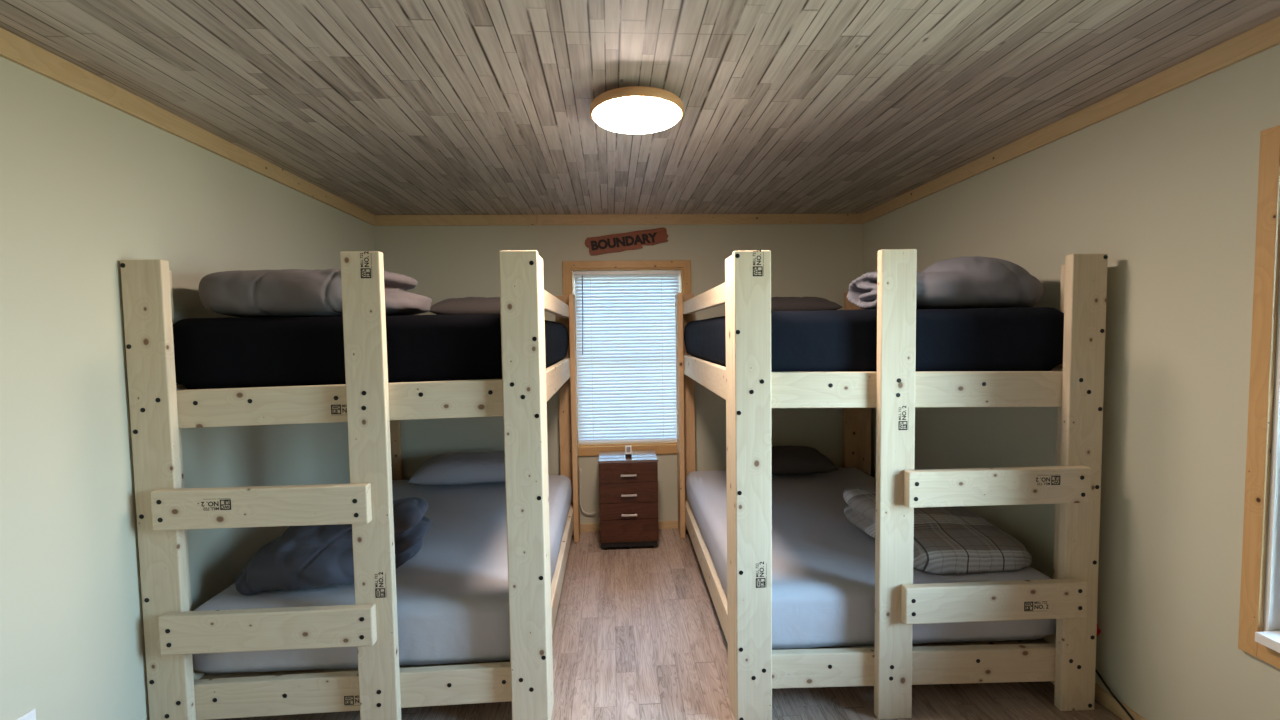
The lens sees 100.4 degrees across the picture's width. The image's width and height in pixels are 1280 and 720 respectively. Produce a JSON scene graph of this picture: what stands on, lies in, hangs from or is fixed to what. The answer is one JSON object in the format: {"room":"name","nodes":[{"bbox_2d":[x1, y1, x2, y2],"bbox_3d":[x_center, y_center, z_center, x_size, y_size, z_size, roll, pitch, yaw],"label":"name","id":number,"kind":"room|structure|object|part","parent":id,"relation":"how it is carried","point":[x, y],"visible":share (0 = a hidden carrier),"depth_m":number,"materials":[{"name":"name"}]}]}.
{"room":"dormitory","nodes":[
{"label":"dormitory","id":0,"kind":"room"},
{"bbox_2d":[0,56,374,719],"bbox_3d":[-1.856,0.298,1.027,0.120,2.449,6.025,-1,3,-3],"label":"wall","id":1,"kind":"structure","parent":0,"point":[88,185],"depth_m":1.80,"materials":[{"name":"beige paint"}]},
{"bbox_2d":[17,708,35,719],"bbox_3d":[-1.808,1.101,1.564,0.008,0.116,0.071,-1,3,-3],"label":"outlet plate","id":2,"kind":"object","parent":1,"relation":"attached to","point":[31,715],"visible":1,"depth_m":1.58,"materials":[{"name":"white plastic"}]},
{"bbox_2d":[0,27,374,225],"bbox_3d":[-1.806,-0.886,0.970,0.016,0.078,6.025,-1,3,-3],"label":"trim","id":3,"kind":"structure","parent":1,"relation":"attached to","point":[14,48],"depth_m":2.01,"materials":[{"name":"brown wood"}]},
{"bbox_2d":[374,224,862,523],"bbox_3d":[-0.103,0.109,4.197,3.976,2.449,0.120,-1,3,-3],"label":"wall","id":4,"kind":"structure","parent":0,"point":[808,260],"depth_m":4.12,"materials":[{"name":"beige paint"}]},
{"bbox_2d":[375,214,537,225],"bbox_3d":[-1.370,-1.048,3.998,1.194,0.078,0.016,-1,3,-3],"label":"trim","id":5,"kind":"structure","parent":4,"relation":"attached to","point":[532,219],"depth_m":3.99,"materials":[{"name":"brown wood"}]},
{"bbox_2d":[580,468,599,513],"bbox_3d":[-0.368,1.019,4.135,0.207,0.356,0.020,-1,3,6],"label":"power cord","id":6,"kind":"object","parent":4,"relation":"attached to","point":[580,468],"visible":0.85,"depth_m":4.14,"materials":[{"name":"white plastic"}]},
{"bbox_2d":[562,260,690,455],"bbox_3d":[-0.091,-0.013,4.170,0.984,1.499,0.114,-1,3,-3],"label":"window","id":7,"kind":"structure","parent":4,"relation":"in","point":[683,266],"depth_m":4.11,"materials":[{"name":"brown wood"}]},
{"bbox_3d":[-0.549,-0.003,4.097,0.060,1.499,0.018,-1,3,-3],"label":"casing","id":8,"kind":"part","parent":7,"relation":"part of","materials":[{"name":"brown wood"}]},
{"bbox_3d":[-0.099,-0.732,4.085,0.864,0.054,0.018,-1,3,-3],"label":"casing","id":9,"kind":"part","parent":7,"relation":"part of","materials":[{"name":"brown wood"}]},
{"bbox_2d":[575,271,678,443],"bbox_3d":[-0.090,-0.018,4.154,0.802,1.338,0.038,-1,3,-3],"label":"window blind","id":10,"kind":"object","parent":7,"relation":"attached to","point":[626,322],"visible":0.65,"depth_m":4.15,"materials":[{"name":"white plastic"}]},
{"bbox_3d":[-0.370,-0.005,4.130,0.004,1.312,0.004,-1,3,-3],"label":"ladder cord","id":11,"kind":"part","parent":10,"relation":"part of","materials":[{"name":"white fabric"}]},
{"bbox_3d":[-0.080,0.641,4.193,0.802,0.018,0.020,-1,3,-3],"label":"rail","id":12,"kind":"part","parent":10,"relation":"part of","materials":[{"name":"white plastic"}]},
{"bbox_3d":[0.176,-0.015,4.160,0.004,1.312,0.004,-1,3,-3],"label":"ladder cord","id":13,"kind":"part","parent":10,"relation":"part of","materials":[{"name":"white fabric"}]},
{"bbox_3d":[-0.077,0.703,4.159,0.864,0.070,0.018,-1,3,-3],"label":"casing","id":14,"kind":"part","parent":7,"relation":"part of","materials":[{"name":"brown wood"}]},
{"bbox_3d":[0.373,-0.019,4.148,0.060,1.499,0.018,-1,3,-3],"label":"casing","id":15,"kind":"part","parent":7,"relation":"part of","materials":[{"name":"brown wood"}]},
{"bbox_2d":[585,227,668,255],"bbox_3d":[-0.101,-0.905,4.073,0.641,0.207,0.020,-1,3,-3],"label":"wooden sign","id":16,"kind":"object","parent":4,"relation":"attached to","point":[612,243],"visible":1,"depth_m":4.07,"materials":[{"name":"red wood"}]},
{"bbox_2d":[580,520,677,531],"bbox_3d":[-0.081,1.305,4.191,3.708,0.060,0.014,-1,3,-3],"label":"baseboard","id":17,"kind":"structure","parent":4,"relation":"attached to","point":[661,524],"depth_m":4.18,"materials":[{"name":"brown wood"}]},
{"bbox_2d":[538,214,861,224],"bbox_3d":[0.480,-1.081,4.101,2.508,0.078,0.016,-1,3,-3],"label":"trim","id":18,"kind":"structure","parent":4,"relation":"attached to","point":[543,219],"depth_m":4.09,"materials":[{"name":"brown wood"}]},
{"bbox_2d":[0,0,1279,214],"bbox_3d":[0.049,-1.010,1.067,3.976,0.100,6.265,-1,3,-3],"label":"ceiling","id":19,"kind":"structure","parent":0,"point":[385,107],"depth_m":1.91,"materials":[{"name":"wood"}]},
{"bbox_2d":[590,86,683,133],"bbox_3d":[-0.012,-0.966,2.069,0.362,0.088,0.362,-1,3,-3],"label":"ceiling light","id":20,"kind":"object","parent":19,"relation":"attached to","point":[631,109],"visible":1,"depth_m":1.98,"materials":[{"name":"white plastic"}]},
{"bbox_2d":[212,528,1121,719],"bbox_3d":[0.088,1.536,1.198,3.976,0.100,6.265,-1,3,-3],"label":"floor","id":21,"kind":"structure","parent":0,"point":[638,634],"depth_m":2.46,"materials":[{"name":"wood"}]},
{"bbox_2d":[120,250,579,719],"bbox_3d":[-1.152,0.483,2.990,1.468,1.856,2.118,-1,3,-3],"label":"bunk bed","id":22,"kind":"object","parent":21,"relation":"on","point":[373,409],"visible":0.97,"depth_m":1.98,"materials":[{"name":"brown wood"}]},
{"bbox_3d":[-1.762,0.557,1.960,0.140,1.833,0.038,-1,3,-3],"label":"corner post","id":23,"kind":"part","parent":22,"relation":"part of","materials":[{"name":"brown wood"}]},
{"bbox_3d":[-1.835,0.125,2.956,0.038,0.140,1.921,-1,3,-3],"label":"rail","id":24,"kind":"part","parent":22,"relation":"part of","materials":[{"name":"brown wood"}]},
{"bbox_3d":[-1.818,1.244,3.013,0.038,0.140,1.921,-1,3,-3],"label":"rail","id":25,"kind":"part","parent":22,"relation":"part of","materials":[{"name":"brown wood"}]},
{"bbox_3d":[-1.107,0.162,2.012,1.390,0.140,0.038,-2,3,-3],"label":"rail","id":26,"kind":"part","parent":22,"relation":"part of","materials":[{"name":"brown wood"}]},
{"bbox_3d":[-1.090,1.282,2.070,1.390,0.140,0.038,-2,3,-3],"label":"rail","id":27,"kind":"part","parent":22,"relation":"part of","materials":[{"name":"brown wood"}]},
{"bbox_3d":[-1.004,0.532,1.998,0.140,1.856,0.038,-1,3,-3],"label":"ladder post","id":28,"kind":"part","parent":22,"relation":"part of","materials":[{"name":"brown wood"}]},
{"bbox_2d":[173,314,568,389],"bbox_3d":[-1.162,-0.073,2.982,1.375,0.293,1.912,-1,3,-3],"label":"mattress","id":29,"kind":"object","parent":22,"relation":"on","point":[226,352],"visible":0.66,"depth_m":2.03,"materials":[{"name":"black fabric"}]},
{"bbox_2d":[198,268,431,316],"bbox_3d":[-1.347,-0.282,2.281,0.831,0.194,0.508,-1,3,-3],"label":"comforter","id":30,"kind":"object","parent":29,"relation":"on","point":[284,292],"visible":0.72,"depth_m":2.05,"materials":[{"name":"grey fabric"}]},
{"bbox_2d":[429,297,500,314],"bbox_3d":[-1.072,-0.363,3.710,0.680,0.144,0.460,-1,4,-6],"label":"pillow","id":31,"kind":"object","parent":29,"relation":"on","point":[467,305],"visible":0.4,"depth_m":3.50,"materials":[{"name":"grey fabric"}]},
{"bbox_2d":[192,475,571,673],"bbox_3d":[-1.145,1.050,3.039,1.375,0.283,1.911,-1,3,-3],"label":"mattress","id":32,"kind":"object","parent":22,"relation":"on","point":[453,596],"visible":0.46,"depth_m":2.17,"materials":[{"name":"grey fabric"}]},
{"bbox_2d":[235,497,430,594],"bbox_3d":[-1.373,0.815,2.436,0.720,0.247,0.615,-1,3,-3],"label":"comforter","id":33,"kind":"object","parent":32,"relation":"on","point":[308,556],"visible":0.73,"depth_m":2.21,"materials":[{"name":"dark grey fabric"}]},
{"bbox_2d":[407,451,504,484],"bbox_3d":[-1.175,0.758,3.777,0.800,0.175,0.399,-1,3,-9],"label":"pillow","id":34,"kind":"object","parent":32,"relation":"on","point":[476,467],"visible":0.79,"depth_m":3.62,"materials":[{"name":"grey fabric"}]},
{"bbox_3d":[-1.870,0.454,3.993,0.140,1.833,0.038,-1,3,-3],"label":"corner post","id":35,"kind":"part","parent":22,"relation":"part of","materials":[{"name":"brown wood"}]},
{"bbox_3d":[-0.436,0.522,2.028,0.140,1.856,0.038,-1,3,-3],"label":"corner post","id":36,"kind":"part","parent":22,"relation":"part of","materials":[{"name":"brown wood"}]},
{"bbox_3d":[-0.489,-0.309,3.005,0.038,0.089,1.997,-1,3,-3],"label":"guard rail","id":37,"kind":"part","parent":22,"relation":"part of","materials":[{"name":"brown wood"}]},
{"bbox_3d":[-0.483,0.101,3.026,0.038,0.140,1.921,-1,3,-3],"label":"rail","id":38,"kind":"part","parent":22,"relation":"part of","materials":[{"name":"brown wood"}]},
{"bbox_3d":[-0.466,1.220,3.084,0.038,0.140,1.921,-1,3,-3],"label":"rail","id":39,"kind":"part","parent":22,"relation":"part of","materials":[{"name":"brown wood"}]},
{"bbox_3d":[-0.544,0.431,4.062,0.140,1.833,0.038,-1,3,-3],"label":"corner post","id":40,"kind":"part","parent":22,"relation":"part of","materials":[{"name":"brown wood"}]},
{"bbox_2d":[598,449,658,549],"bbox_3d":[-0.086,1.023,3.926,0.421,0.650,0.358,-1,3,-3],"label":"nightstand","id":41,"kind":"object","parent":21,"relation":"on","point":[628,486],"visible":0.99,"depth_m":3.78,"materials":[{"name":"brown wood"}]},
{"bbox_3d":[-0.091,0.707,3.921,0.421,0.018,0.334,-1,3,-3],"label":"panel","id":42,"kind":"part","parent":41,"relation":"part of","materials":[{"name":"brown wood"}]},
{"bbox_2d":[625,446,631,456],"bbox_3d":[-0.085,0.661,3.881,0.046,0.077,0.040,-1,3,-3],"label":"gadget","id":43,"kind":"object","parent":41,"relation":"on","point":[628,451],"visible":1,"depth_m":3.87,"materials":[{"name":"white plastic"}]},
{"bbox_3d":[-0.079,0.939,3.780,0.413,0.143,0.018,-1,3,-3],"label":"drawer","id":44,"kind":"part","parent":41,"relation":"part of","materials":[{"name":"brown wood"}]},
{"bbox_3d":[-0.081,0.796,3.772,0.413,0.138,0.018,-1,3,-3],"label":"drawer","id":45,"kind":"part","parent":41,"relation":"part of","materials":[{"name":"brown wood"}]},
{"bbox_3d":[-0.077,1.071,3.786,0.413,0.115,0.018,-1,3,-3],"label":"drawer","id":46,"kind":"part","parent":41,"relation":"part of","materials":[{"name":"brown wood"}]},
{"bbox_3d":[-0.076,1.093,3.764,0.112,0.014,0.028,-1,3,-3],"label":"handle","id":47,"kind":"part","parent":41,"relation":"part of","materials":[{"name":"silver metal"}]},
{"bbox_3d":[-0.078,0.952,3.757,0.112,0.014,0.028,-1,3,-3],"label":"handle","id":48,"kind":"part","parent":41,"relation":"part of","materials":[{"name":"silver metal"}]},
{"bbox_3d":[-0.080,0.810,3.750,0.112,0.014,0.028,-1,3,-3],"label":"handle","id":49,"kind":"part","parent":41,"relation":"part of","materials":[{"name":"silver metal"}]},
{"bbox_3d":[-0.075,1.212,3.793,0.413,0.162,0.018,-1,3,-3],"label":"panel","id":50,"kind":"part","parent":41,"relation":"part of","materials":[{"name":"brown wood"}]},
{"bbox_2d":[675,249,1107,719],"bbox_3d":[1.051,0.447,3.096,1.452,1.852,2.134,-1,3,-2],"label":"bunk bed","id":51,"kind":"object","parent":21,"relation":"on","point":[1066,658],"visible":0.88,"depth_m":2.08,"materials":[{"name":"beige wood"}]},
{"bbox_3d":[0.354,0.414,4.117,0.140,1.834,0.038,-1,3,-2],"label":"corner post","id":52,"kind":"part","parent":51,"relation":"part of","materials":[{"name":"brown wood"}]},
{"bbox_3d":[0.370,-0.336,3.050,0.038,0.089,2.014,-1,3,-2],"label":"guard rail","id":53,"kind":"part","parent":51,"relation":"part of","materials":[{"name":"brown wood"}]},
{"bbox_3d":[0.376,0.078,3.071,0.038,0.140,1.938,-1,3,-2],"label":"rail","id":54,"kind":"part","parent":51,"relation":"part of","materials":[{"name":"brown wood"}]},
{"bbox_3d":[0.393,1.203,3.129,0.038,0.140,1.938,-1,3,-2],"label":"rail","id":55,"kind":"part","parent":51,"relation":"part of","materials":[{"name":"brown wood"}]},
{"bbox_3d":[0.436,0.511,2.065,0.140,1.848,0.038,-1,3,-2],"label":"corner post","id":56,"kind":"part","parent":51,"relation":"part of","materials":[{"name":"brown wood"}]},
{"bbox_3d":[1.665,0.391,4.169,0.140,1.834,0.038,-1,3,-2],"label":"corner post","id":57,"kind":"part","parent":51,"relation":"part of","materials":[{"name":"brown wood"}]},
{"bbox_2d":[686,467,1055,648],"bbox_3d":[1.059,1.012,3.146,1.358,0.279,1.929,-1,3,-2],"label":"mattress","id":58,"kind":"object","parent":51,"relation":"on","point":[823,564],"visible":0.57,"depth_m":2.34,"materials":[{"name":"grey fabric"}]},
{"bbox_2d":[771,445,837,474],"bbox_3d":[1.050,0.726,3.901,0.660,0.162,0.400,-1,3,-1],"label":"pillow","id":59,"kind":"object","parent":58,"relation":"on","point":[790,459],"visible":0.69,"depth_m":3.73,"materials":[{"name":"fabric"}]},
{"bbox_2d":[843,488,1031,574],"bbox_3d":[1.408,0.787,2.614,0.639,0.205,0.725,-1,3,-3],"label":"quilt","id":60,"kind":"object","parent":58,"relation":"on","point":[947,540],"visible":0.73,"depth_m":2.35,"materials":[{"name":"fabric"}]},
{"bbox_2d":[684,307,1063,371],"bbox_3d":[1.042,-0.115,3.087,1.358,0.282,1.929,-1,3,-2],"label":"mattress","id":61,"kind":"object","parent":51,"relation":"on","point":[1012,338],"visible":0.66,"depth_m":2.14,"materials":[{"name":"black fabric"}]},
{"bbox_2d":[771,297,842,310],"bbox_3d":[1.024,-0.384,3.827,0.700,0.134,0.460,-1,4,0],"label":"pillow","id":62,"kind":"object","parent":61,"relation":"on","point":[777,303],"visible":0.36,"depth_m":3.62,"materials":[{"name":"grey fabric"}]},
{"bbox_2d":[847,256,1043,308],"bbox_3d":[1.369,-0.345,2.397,0.753,0.230,0.426,-1,3,-3],"label":"comforter","id":63,"kind":"object","parent":61,"relation":"on","point":[966,282],"visible":0.7,"depth_m":2.22,"materials":[{"name":"grey fabric"}]},
{"bbox_3d":[0.997,0.501,2.087,0.137,1.848,0.038,-1,3,-2],"label":"ladder post","id":64,"kind":"part","parent":51,"relation":"part of","materials":[{"name":"brown wood"}]},
{"bbox_3d":[1.101,1.242,2.167,1.374,0.140,0.038,0,3,-2],"label":"rail","id":65,"kind":"part","parent":51,"relation":"part of","materials":[{"name":"brown wood"}]},
{"bbox_3d":[1.084,0.116,2.109,1.374,0.140,0.038,0,3,-2],"label":"rail","id":66,"kind":"part","parent":51,"relation":"part of","materials":[{"name":"brown wood"}]},
{"bbox_3d":[1.730,1.180,3.181,0.038,0.140,1.938,-1,3,-2],"label":"rail","id":67,"kind":"part","parent":51,"relation":"part of","materials":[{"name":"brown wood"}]},
{"bbox_3d":[1.713,0.055,3.124,0.038,0.140,1.938,-1,3,-2],"label":"rail","id":68,"kind":"part","parent":51,"relation":"part of","materials":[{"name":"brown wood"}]},
{"bbox_3d":[1.747,0.500,2.117,0.140,1.824,0.038,-1,3,-2],"label":"corner post","id":69,"kind":"part","parent":51,"relation":"part of","materials":[{"name":"brown wood"}]},
{"bbox_2d":[1095,668,1133,719],"bbox_3d":[1.864,1.244,2.037,0.054,0.343,0.736,-1,3,1],"label":"extension cord","id":70,"kind":"object","parent":21,"relation":"on","point":[1096,671],"visible":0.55,"depth_m":2.12,"materials":[{"name":"black rubber"}]},
{"bbox_2d":[863,44,1279,719],"bbox_3d":[1.993,0.229,1.239,0.120,2.449,6.025,-1,3,-3],"label":"wall","id":71,"kind":"structure","parent":0,"point":[1165,186],"depth_m":1.96,"materials":[{"name":"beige paint"}]},
{"bbox_2d":[862,16,1279,223],"bbox_3d":[1.907,-0.953,1.174,0.016,0.078,6.025,-1,3,-3],"label":"trim","id":72,"kind":"structure","parent":71,"relation":"attached to","point":[1265,36],"depth_m":2.07,"materials":[{"name":"brown wood"}]},
{"bbox_2d":[1095,683,1145,719],"bbox_3d":[1.944,1.423,1.296,0.014,0.060,6.025,-1,3,-3],"label":"baseboard","id":73,"kind":"structure","parent":71,"relation":"attached to","point":[1105,698],"depth_m":2.13,"materials":[{"name":"brown wood"}]},
{"bbox_2d":[1238,125,1279,668],"bbox_3d":[1.958,0.136,1.175,0.146,1.614,0.971,-1,3,-3],"label":"window","id":74,"kind":"structure","parent":71,"relation":"in","point":[1262,643],"depth_m":1.62,"materials":[{"name":"brown wood"}]},
{"bbox_3d":[1.938,0.907,1.213,0.018,0.070,0.871,-1,3,-3],"label":"casing","id":75,"kind":"part","parent":74,"relation":"part of","materials":[{"name":"brown wood"}]}
]}

